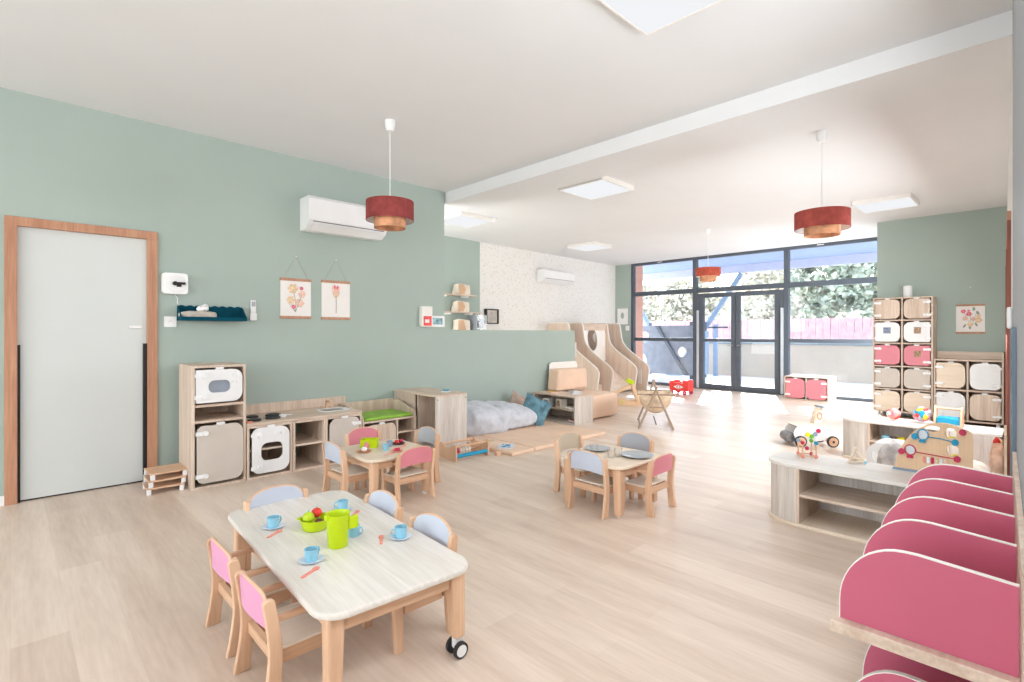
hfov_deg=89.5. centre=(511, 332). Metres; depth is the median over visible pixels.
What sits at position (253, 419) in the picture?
cooktop
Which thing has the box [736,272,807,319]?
tree
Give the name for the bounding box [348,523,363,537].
cup
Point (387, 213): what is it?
pendant lamp
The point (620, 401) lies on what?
toy
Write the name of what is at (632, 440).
chair
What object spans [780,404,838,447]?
tricycle
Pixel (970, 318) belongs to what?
print
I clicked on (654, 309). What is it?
tree
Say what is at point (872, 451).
seat
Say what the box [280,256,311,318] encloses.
print
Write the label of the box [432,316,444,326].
picture
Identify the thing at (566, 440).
chair
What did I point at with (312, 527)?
bowl
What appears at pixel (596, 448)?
dinner plate
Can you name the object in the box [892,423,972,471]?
board
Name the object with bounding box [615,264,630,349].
wall
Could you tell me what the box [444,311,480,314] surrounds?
wall shelf
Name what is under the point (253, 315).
remote control
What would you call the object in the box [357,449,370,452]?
plate
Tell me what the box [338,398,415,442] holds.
unit
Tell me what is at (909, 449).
mirror
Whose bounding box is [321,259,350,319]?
print
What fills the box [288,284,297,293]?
flower
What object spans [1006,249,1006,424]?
trim
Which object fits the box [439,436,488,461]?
bed
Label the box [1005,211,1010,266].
trim
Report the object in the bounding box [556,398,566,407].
cube
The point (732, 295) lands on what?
door
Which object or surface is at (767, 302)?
tree
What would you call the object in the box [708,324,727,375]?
post
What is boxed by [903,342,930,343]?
shelf
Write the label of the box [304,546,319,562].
cup
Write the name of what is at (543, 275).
air conditioner
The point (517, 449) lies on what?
floor mat
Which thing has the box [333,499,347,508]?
cup
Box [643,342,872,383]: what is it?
wall
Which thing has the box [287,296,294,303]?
flower
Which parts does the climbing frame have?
panel, panel, arch panel, panel, panel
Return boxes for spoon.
[266,529,281,537]
[301,566,319,577]
[379,535,383,544]
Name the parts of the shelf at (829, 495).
panel, shelf, panel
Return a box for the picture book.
[497,444,513,448]
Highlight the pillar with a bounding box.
[636,266,642,359]
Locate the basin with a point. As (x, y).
(325, 409)
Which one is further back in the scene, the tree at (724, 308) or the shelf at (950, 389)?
the tree at (724, 308)
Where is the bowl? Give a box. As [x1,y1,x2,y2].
[296,512,326,532]
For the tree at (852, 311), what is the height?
6.306 m
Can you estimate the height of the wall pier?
2.960 m
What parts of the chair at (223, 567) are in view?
leg, backrest, seat rail, leg, armrest, armrest, seat, seat rail, leg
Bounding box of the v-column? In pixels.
[643,272,743,375]
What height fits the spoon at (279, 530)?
0.005 m
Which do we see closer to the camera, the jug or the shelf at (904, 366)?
the jug
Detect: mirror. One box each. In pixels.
[906,446,914,453]
[918,430,927,437]
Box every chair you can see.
[205,537,297,658]
[233,570,343,681]
[243,484,307,570]
[322,441,368,491]
[344,427,393,488]
[362,512,457,654]
[364,490,403,521]
[381,446,435,505]
[394,426,440,487]
[553,432,601,497]
[567,449,625,519]
[603,432,654,498]
[624,453,676,517]
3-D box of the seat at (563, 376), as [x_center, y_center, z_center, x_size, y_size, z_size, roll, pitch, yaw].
[1.053,0.845,7.766,0.821,0.790,0.746,0,0,-44]
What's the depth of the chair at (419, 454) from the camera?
3.86 m
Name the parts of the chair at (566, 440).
leg, backrest, seat rail, seat, leg, leg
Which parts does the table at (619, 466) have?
leg, rail, leg, rail, leg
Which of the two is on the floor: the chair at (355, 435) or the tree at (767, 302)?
the chair at (355, 435)
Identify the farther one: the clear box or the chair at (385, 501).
the clear box
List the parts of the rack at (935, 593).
panel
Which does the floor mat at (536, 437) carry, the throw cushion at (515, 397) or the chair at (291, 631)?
the throw cushion at (515, 397)
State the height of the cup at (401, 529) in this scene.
0.046 m
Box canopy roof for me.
[643,241,876,280]
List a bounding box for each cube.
[543,397,551,402]
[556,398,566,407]
[796,438,817,458]
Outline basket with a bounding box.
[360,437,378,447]
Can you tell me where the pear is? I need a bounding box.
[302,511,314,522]
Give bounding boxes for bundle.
[197,304,208,310]
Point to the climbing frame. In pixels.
(607, 361)
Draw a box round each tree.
[643,283,661,321]
[659,277,719,320]
[669,277,728,320]
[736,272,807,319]
[741,269,813,319]
[781,262,876,337]
[837,265,876,320]
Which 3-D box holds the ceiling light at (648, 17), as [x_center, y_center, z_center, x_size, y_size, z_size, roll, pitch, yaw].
[0.771,-1.742,2.549,0.620,0.055,0.620,0,0,-44]
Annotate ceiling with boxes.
[0,0,1012,265]
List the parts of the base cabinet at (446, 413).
panel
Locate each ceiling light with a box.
[444,211,493,227]
[559,176,633,199]
[567,241,611,250]
[598,0,723,35]
[852,192,918,212]
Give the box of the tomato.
[311,507,321,517]
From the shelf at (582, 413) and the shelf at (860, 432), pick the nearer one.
the shelf at (860, 432)
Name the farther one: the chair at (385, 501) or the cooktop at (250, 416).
the cooktop at (250, 416)
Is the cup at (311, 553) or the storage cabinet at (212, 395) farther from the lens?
the storage cabinet at (212, 395)
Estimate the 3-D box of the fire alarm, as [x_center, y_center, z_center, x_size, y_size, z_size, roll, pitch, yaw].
[-1.041,-0.195,6.244,0.155,0.250,0.074,0,0,-44]
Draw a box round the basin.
[322,408,342,410]
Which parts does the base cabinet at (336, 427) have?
panel, door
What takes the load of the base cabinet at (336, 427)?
on the floor
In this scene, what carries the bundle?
on the folded towel
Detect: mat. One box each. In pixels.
[362,409,411,420]
[467,436,533,455]
[481,422,605,450]
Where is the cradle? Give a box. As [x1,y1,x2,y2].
[636,379,674,429]
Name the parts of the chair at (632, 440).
leg, leg, backrest, leg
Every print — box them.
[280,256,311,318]
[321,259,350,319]
[956,287,985,333]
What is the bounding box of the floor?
[0,384,1003,681]
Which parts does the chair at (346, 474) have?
leg, backrest, seat rail, leg, seat, leg, seat rail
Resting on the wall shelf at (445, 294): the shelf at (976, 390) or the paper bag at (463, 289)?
the paper bag at (463, 289)
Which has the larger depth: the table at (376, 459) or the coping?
the coping
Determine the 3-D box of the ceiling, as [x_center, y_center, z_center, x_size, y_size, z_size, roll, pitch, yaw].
[-0.698,-1.790,4.483,17.250,0.160,8.600,0,0,-44]
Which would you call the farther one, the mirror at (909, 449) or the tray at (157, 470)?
the tray at (157, 470)
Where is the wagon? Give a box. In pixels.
[669,380,692,394]
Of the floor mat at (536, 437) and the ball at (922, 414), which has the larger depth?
the floor mat at (536, 437)
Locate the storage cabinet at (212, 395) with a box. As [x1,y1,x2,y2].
[179,362,245,490]
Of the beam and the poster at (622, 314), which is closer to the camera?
the beam
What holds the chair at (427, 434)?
on the floor
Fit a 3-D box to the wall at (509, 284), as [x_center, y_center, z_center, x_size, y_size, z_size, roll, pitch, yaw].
[1.019,-0.230,11.539,0.100,2.960,4.858,0,0,43]
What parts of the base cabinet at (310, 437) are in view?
shelf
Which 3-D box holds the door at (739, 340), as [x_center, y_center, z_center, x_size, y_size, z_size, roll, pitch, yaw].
[5.080,0.180,10.701,0.125,2.100,0.860,0,0,-44]
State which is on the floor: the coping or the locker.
the locker
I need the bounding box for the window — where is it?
[631,237,876,401]
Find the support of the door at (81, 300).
in the wall at (225, 215)
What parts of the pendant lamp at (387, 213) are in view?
lamp shade, lamp shade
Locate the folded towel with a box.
[178,311,216,316]
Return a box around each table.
[228,490,467,681]
[339,439,428,492]
[562,444,659,517]
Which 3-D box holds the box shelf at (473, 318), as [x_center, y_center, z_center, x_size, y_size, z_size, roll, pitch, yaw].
[-0.892,-0.099,9.236,0.220,0.498,0.520,0,0,43]
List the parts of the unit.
panel, panel, door, panel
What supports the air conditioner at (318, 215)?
attached to the wall at (225, 215)
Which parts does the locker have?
door, panel, door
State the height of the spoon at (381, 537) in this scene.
0.005 m
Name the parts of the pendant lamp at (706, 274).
lamp shade, lamp shade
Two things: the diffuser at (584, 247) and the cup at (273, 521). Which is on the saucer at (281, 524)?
the cup at (273, 521)
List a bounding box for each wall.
[0,87,574,495]
[480,242,614,340]
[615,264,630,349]
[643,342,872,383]
[877,206,1006,424]
[1007,0,1023,514]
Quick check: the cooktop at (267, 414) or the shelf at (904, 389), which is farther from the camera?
the shelf at (904, 389)
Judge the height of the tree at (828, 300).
5.009 m
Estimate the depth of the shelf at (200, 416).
4.34 m
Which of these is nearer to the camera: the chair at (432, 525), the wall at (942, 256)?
the chair at (432, 525)
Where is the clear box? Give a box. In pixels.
[477,318,483,328]
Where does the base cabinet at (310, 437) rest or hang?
on the floor
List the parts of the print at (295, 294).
rail, rail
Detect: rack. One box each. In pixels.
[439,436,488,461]
[829,452,1023,681]
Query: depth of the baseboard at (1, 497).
3.72 m
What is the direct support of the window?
attached to the wall at (622, 272)
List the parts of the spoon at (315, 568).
handle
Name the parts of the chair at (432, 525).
leg, leg, leg, seat rail, backrest, leg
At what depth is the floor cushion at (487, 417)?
6.24 m
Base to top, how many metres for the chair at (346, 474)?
0.440 m
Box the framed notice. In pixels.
[484,309,498,323]
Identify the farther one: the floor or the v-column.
the v-column
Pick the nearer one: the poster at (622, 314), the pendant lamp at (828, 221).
the pendant lamp at (828, 221)
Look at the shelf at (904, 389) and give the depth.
7.37 m
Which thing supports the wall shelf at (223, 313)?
attached to the wall at (225, 215)
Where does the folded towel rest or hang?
in the wall shelf at (223, 313)
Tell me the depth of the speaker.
7.51 m
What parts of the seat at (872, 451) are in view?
panel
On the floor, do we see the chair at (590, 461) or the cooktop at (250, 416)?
the chair at (590, 461)
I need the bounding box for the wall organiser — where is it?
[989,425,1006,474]
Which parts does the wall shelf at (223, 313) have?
panel, panel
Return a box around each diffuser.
[444,215,491,226]
[571,244,609,250]
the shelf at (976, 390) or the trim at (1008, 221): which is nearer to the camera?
the trim at (1008, 221)
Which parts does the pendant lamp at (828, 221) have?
cord, lamp shade, lamp shade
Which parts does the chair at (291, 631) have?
leg, backrest, seat rail, leg, armrest, armrest, seat, seat rail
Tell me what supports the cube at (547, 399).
on the shelf at (582, 413)
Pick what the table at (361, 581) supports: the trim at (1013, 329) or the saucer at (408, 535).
the saucer at (408, 535)
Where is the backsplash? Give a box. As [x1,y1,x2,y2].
[246,396,344,413]
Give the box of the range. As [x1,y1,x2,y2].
[246,421,291,480]
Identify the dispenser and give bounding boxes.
[161,272,187,294]
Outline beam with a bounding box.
[444,10,1012,210]
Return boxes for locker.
[784,374,835,401]
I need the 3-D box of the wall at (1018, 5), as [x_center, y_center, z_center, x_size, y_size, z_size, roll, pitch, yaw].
[3.711,-0.260,3.757,0.120,3.020,8.771,0,0,44]
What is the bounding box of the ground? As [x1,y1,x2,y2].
[648,373,872,397]
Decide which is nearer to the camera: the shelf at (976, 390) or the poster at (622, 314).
the shelf at (976, 390)
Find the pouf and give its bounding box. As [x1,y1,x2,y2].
[973,460,990,471]
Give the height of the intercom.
0.115 m
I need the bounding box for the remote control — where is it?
[250,300,256,320]
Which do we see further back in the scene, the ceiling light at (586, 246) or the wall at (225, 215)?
the ceiling light at (586, 246)
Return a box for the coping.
[643,341,872,345]
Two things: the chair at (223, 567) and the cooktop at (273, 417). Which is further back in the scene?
the cooktop at (273, 417)
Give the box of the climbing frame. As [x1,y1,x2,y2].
[547,322,649,391]
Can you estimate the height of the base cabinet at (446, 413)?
0.592 m
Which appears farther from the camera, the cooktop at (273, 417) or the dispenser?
the cooktop at (273, 417)
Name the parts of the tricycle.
panel, panel, panel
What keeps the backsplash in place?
attached to the wall at (225, 215)
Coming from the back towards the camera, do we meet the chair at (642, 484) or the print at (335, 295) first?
the print at (335, 295)
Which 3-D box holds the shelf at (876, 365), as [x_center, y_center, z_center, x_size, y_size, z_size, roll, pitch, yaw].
[5.660,0.490,7.721,0.378,0.018,0.318,0,0,-44]
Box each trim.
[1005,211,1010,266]
[1005,267,1005,424]
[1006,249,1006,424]
[1007,220,1010,475]
[1010,327,1015,475]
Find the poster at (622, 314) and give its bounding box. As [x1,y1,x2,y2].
[617,308,627,323]
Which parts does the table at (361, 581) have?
leg, leg, rail, leg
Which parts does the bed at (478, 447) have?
panel, rod, rod, panel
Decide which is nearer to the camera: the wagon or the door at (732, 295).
the wagon
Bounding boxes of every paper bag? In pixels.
[451,301,468,311]
[452,283,469,294]
[453,319,469,329]
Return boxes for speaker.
[903,285,912,296]
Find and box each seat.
[548,361,616,418]
[866,438,903,462]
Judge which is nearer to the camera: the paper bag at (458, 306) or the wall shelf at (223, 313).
the wall shelf at (223, 313)
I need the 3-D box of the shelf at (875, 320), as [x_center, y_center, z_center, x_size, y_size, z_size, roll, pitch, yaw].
[5.660,-0.180,7.721,0.378,0.018,0.318,0,0,-44]
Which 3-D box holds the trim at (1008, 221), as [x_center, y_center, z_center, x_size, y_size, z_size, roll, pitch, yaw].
[3.269,0.260,3.351,0.080,1.980,0.083,0,0,-44]
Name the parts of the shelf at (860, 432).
panel, shelf, panel, panel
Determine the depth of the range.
4.50 m
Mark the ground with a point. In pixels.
(861, 390)
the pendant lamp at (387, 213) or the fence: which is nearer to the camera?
the pendant lamp at (387, 213)
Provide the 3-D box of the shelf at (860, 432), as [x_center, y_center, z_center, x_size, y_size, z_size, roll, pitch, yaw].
[3.834,1.052,4.893,0.420,0.395,1.200,0,0,-44]
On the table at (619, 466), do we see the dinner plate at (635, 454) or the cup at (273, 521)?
the dinner plate at (635, 454)
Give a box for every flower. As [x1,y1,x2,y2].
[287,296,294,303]
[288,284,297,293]
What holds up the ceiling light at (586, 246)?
attached to the ceiling
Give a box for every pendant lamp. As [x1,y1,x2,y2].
[366,119,413,230]
[695,229,720,281]
[794,130,850,238]
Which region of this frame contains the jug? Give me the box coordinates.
[324,509,357,548]
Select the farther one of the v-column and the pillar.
the v-column
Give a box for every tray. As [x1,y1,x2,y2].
[142,478,184,495]
[143,471,185,487]
[144,463,187,480]
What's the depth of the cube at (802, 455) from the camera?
3.54 m
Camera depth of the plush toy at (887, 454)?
3.90 m
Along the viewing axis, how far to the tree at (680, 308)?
27.18 m
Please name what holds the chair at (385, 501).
on the floor
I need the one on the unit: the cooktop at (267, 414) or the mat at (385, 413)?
the mat at (385, 413)
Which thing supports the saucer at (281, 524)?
on the table at (361, 581)
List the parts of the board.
knob, foot plate, knob, cord, knob, knob, knob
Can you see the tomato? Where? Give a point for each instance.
(317, 512)
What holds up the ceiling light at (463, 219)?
attached to the ceiling
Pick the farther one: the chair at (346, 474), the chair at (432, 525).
the chair at (346, 474)
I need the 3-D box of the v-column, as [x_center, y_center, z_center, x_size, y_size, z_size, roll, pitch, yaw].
[4.966,-0.196,15.405,0.400,2.933,3.825,0,0,-44]
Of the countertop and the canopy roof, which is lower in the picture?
the countertop
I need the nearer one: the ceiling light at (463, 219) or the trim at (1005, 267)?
the trim at (1005, 267)
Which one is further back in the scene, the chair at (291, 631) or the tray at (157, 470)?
the tray at (157, 470)
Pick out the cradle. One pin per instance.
(653, 400)
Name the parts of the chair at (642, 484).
seat rail, leg, armrest, seat, leg, seat rail, backrest, leg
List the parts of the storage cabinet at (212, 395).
panel, door, door glass, door, knob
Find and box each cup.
[267,515,281,528]
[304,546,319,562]
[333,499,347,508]
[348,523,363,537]
[382,444,388,450]
[387,440,392,446]
[390,524,406,538]
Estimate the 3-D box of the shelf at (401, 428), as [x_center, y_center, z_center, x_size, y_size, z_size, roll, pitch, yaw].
[-1.294,1.042,5.634,0.204,0.016,0.514,0,0,-44]
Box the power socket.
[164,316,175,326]
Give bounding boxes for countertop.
[246,396,361,426]
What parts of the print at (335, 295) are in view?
rail, rail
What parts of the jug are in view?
handle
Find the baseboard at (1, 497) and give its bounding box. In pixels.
[0,496,3,505]
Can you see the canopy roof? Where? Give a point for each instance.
(865, 252)
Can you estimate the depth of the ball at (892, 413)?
4.99 m
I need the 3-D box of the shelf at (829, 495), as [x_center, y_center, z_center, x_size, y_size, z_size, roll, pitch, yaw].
[2.251,1.052,3.208,0.440,0.395,1.190,0,0,-44]
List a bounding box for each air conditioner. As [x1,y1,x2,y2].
[300,195,386,241]
[537,269,574,284]
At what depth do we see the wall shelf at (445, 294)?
9.09 m
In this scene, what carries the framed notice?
attached to the wall at (509, 284)
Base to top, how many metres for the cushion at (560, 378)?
0.320 m
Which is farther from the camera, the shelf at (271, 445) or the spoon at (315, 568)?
the shelf at (271, 445)
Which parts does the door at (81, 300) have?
handle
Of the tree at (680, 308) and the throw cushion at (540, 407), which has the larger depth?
the tree at (680, 308)
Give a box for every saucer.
[262,522,283,529]
[298,554,323,564]
[389,532,411,539]
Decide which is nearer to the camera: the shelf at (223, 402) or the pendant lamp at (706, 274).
the shelf at (223, 402)
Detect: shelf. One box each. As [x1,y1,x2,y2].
[177,305,246,321]
[195,400,242,407]
[195,411,242,423]
[250,438,281,451]
[398,425,414,432]
[444,293,476,297]
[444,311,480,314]
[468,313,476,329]
[533,390,592,424]
[551,403,573,411]
[769,452,915,543]
[841,415,1003,467]
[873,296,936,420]
[875,320,900,321]
[875,342,900,343]
[875,364,900,366]
[875,387,900,389]
[903,319,930,320]
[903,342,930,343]
[903,365,930,367]
[903,388,930,391]
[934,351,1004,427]
[936,387,966,391]
[969,388,1001,393]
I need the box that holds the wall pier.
[444,236,479,329]
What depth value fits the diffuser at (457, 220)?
7.62 m
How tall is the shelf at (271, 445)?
0.015 m
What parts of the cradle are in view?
leg, leg, hammock rod, hammock rod, leg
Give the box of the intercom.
[1006,307,1011,328]
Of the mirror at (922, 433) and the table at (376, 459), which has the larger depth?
the table at (376, 459)
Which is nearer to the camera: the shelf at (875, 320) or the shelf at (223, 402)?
the shelf at (223, 402)
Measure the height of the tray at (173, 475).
0.052 m
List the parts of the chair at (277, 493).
leg, backrest, leg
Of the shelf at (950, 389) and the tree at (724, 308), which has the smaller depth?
the shelf at (950, 389)
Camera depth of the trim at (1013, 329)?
1.98 m
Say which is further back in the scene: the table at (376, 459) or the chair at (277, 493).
the table at (376, 459)
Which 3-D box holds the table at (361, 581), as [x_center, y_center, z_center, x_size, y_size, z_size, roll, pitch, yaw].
[-0.786,1.072,2.287,0.609,0.356,1.298,0,0,-41]
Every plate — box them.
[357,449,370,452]
[584,445,610,451]
[621,450,653,458]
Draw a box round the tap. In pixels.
[325,400,331,407]
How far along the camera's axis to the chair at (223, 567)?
2.12 m
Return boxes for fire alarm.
[419,306,431,326]
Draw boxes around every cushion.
[467,400,536,435]
[509,390,525,404]
[523,392,551,425]
[548,367,586,390]
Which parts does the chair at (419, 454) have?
leg, seat rail, leg, seat, leg, seat rail, backrest, leg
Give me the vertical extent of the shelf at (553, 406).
0.015 m
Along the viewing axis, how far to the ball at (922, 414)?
4.85 m
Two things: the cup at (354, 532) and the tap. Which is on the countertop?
the tap
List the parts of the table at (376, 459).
leg, rail, leg, rail, leg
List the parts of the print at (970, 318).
rail, rail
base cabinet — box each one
[292,417,324,471]
[325,413,361,464]
[394,387,466,447]
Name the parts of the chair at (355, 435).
leg, backrest, leg, leg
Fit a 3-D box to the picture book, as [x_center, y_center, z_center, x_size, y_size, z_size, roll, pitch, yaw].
[-0.065,1.208,5.489,0.160,0.013,0.200,0,0,8]
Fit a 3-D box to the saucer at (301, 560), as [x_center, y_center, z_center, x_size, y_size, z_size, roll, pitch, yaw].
[-0.785,0.889,2.019,0.096,0.009,0.096,0,0,-44]
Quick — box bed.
[933,405,963,427]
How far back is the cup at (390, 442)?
4.10 m
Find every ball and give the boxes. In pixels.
[886,408,900,419]
[912,406,931,421]
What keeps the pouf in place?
on the floor
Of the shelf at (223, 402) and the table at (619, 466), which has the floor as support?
the table at (619, 466)
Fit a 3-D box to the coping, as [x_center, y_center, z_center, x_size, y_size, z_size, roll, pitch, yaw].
[10.542,0.304,11.299,0.330,0.049,17.500,0,0,-44]
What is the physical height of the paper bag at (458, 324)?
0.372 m
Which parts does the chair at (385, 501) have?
leg, backrest, leg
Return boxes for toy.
[614,378,641,405]
[847,447,866,463]
[877,440,904,465]
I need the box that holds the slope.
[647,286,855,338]
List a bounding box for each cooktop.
[246,414,258,417]
[247,418,260,421]
[265,413,279,416]
[265,415,279,419]
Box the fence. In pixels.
[643,317,872,338]
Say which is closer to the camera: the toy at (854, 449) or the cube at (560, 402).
the toy at (854, 449)
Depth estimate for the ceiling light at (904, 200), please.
6.62 m
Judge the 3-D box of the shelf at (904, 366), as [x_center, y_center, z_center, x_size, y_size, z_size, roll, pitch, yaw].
[5.897,0.490,7.478,0.378,0.018,0.318,0,0,-44]
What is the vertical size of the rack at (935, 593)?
0.780 m
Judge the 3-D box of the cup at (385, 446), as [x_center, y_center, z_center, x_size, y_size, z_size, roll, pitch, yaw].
[-0.972,0.885,3.993,0.062,0.045,0.048,0,0,-44]
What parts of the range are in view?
panel, door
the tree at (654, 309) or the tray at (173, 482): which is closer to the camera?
the tray at (173, 482)
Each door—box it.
[4,215,157,505]
[700,292,735,389]
[736,290,778,393]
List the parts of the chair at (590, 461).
leg, backrest, seat rail, leg, seat, leg, leg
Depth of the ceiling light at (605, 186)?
5.93 m
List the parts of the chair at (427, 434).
leg, backrest, leg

